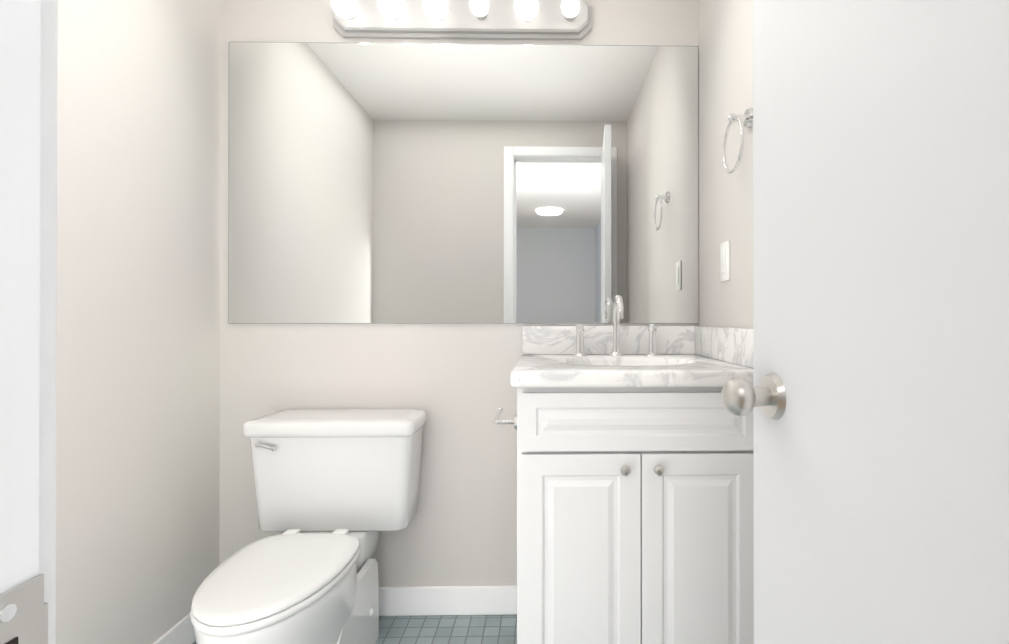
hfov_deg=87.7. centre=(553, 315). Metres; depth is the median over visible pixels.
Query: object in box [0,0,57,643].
door frame
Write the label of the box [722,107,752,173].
towel ring
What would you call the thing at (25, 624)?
strike plate
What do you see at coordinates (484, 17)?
socket
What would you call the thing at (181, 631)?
baseboard
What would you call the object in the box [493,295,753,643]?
bathroom vanity
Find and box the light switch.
[720,240,729,281]
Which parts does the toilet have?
lever arm, seat lid, bowl, tank lid, tank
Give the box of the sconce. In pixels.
[331,0,591,39]
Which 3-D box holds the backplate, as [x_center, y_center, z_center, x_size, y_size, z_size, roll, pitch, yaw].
[0.305,0.114,0.737,0.009,0.066,0.066,0,0,-5]
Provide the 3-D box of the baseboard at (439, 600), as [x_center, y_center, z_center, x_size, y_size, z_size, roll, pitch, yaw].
[-0.614,0.964,1.766,1.028,0.096,0.012,0,0,-1]
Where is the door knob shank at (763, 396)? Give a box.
[752,386,771,406]
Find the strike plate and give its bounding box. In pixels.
[0,574,47,643]
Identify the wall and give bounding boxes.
[56,0,220,643]
[219,0,698,586]
[699,0,752,328]
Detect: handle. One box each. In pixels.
[573,324,586,355]
[645,324,660,355]
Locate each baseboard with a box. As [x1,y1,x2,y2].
[153,613,195,643]
[379,585,516,615]
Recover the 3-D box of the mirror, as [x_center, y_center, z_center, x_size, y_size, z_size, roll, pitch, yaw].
[-0.301,-0.449,1.779,1.592,0.951,0.004,0,0,-1]
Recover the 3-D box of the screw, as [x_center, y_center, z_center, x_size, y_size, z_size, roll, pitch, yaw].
[-0.198,0.108,0.190,0.002,0.006,0.006,0,0,-1]
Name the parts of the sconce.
bulb, bulb, bulb, bulb, bulb, bulb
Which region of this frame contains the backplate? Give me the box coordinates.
[758,373,785,419]
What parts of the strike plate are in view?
jamb strike lip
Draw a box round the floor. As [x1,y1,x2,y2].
[192,615,516,643]
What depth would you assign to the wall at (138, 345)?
1.41 m
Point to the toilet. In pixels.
(336, 491)
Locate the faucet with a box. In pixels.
[608,295,623,355]
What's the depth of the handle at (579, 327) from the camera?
1.69 m
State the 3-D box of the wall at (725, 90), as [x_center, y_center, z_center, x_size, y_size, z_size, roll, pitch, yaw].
[0.562,-0.126,0.952,0.100,2.270,1.690,0,0,-1]
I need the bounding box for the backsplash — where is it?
[523,326,694,353]
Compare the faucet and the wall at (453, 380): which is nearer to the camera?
the faucet
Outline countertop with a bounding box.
[510,354,752,387]
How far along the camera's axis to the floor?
1.69 m
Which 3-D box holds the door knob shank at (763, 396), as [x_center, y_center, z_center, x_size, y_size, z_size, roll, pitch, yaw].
[0.327,0.114,0.739,0.107,0.030,0.030,0,0,-5]
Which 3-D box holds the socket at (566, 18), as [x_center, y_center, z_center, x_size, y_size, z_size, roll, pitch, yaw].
[0.053,-1.006,1.739,0.042,0.042,0.024,0,0,-1]
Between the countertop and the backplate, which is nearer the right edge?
the backplate
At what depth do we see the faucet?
1.69 m
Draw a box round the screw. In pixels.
[0,604,16,622]
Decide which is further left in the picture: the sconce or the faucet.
the sconce
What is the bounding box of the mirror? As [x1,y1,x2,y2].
[228,42,698,323]
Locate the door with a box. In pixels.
[753,0,1008,643]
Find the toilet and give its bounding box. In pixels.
[190,409,425,643]
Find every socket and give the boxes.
[475,14,486,19]
[564,15,575,20]
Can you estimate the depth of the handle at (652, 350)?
1.70 m
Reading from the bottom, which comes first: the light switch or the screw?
the screw
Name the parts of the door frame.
jamb strike hole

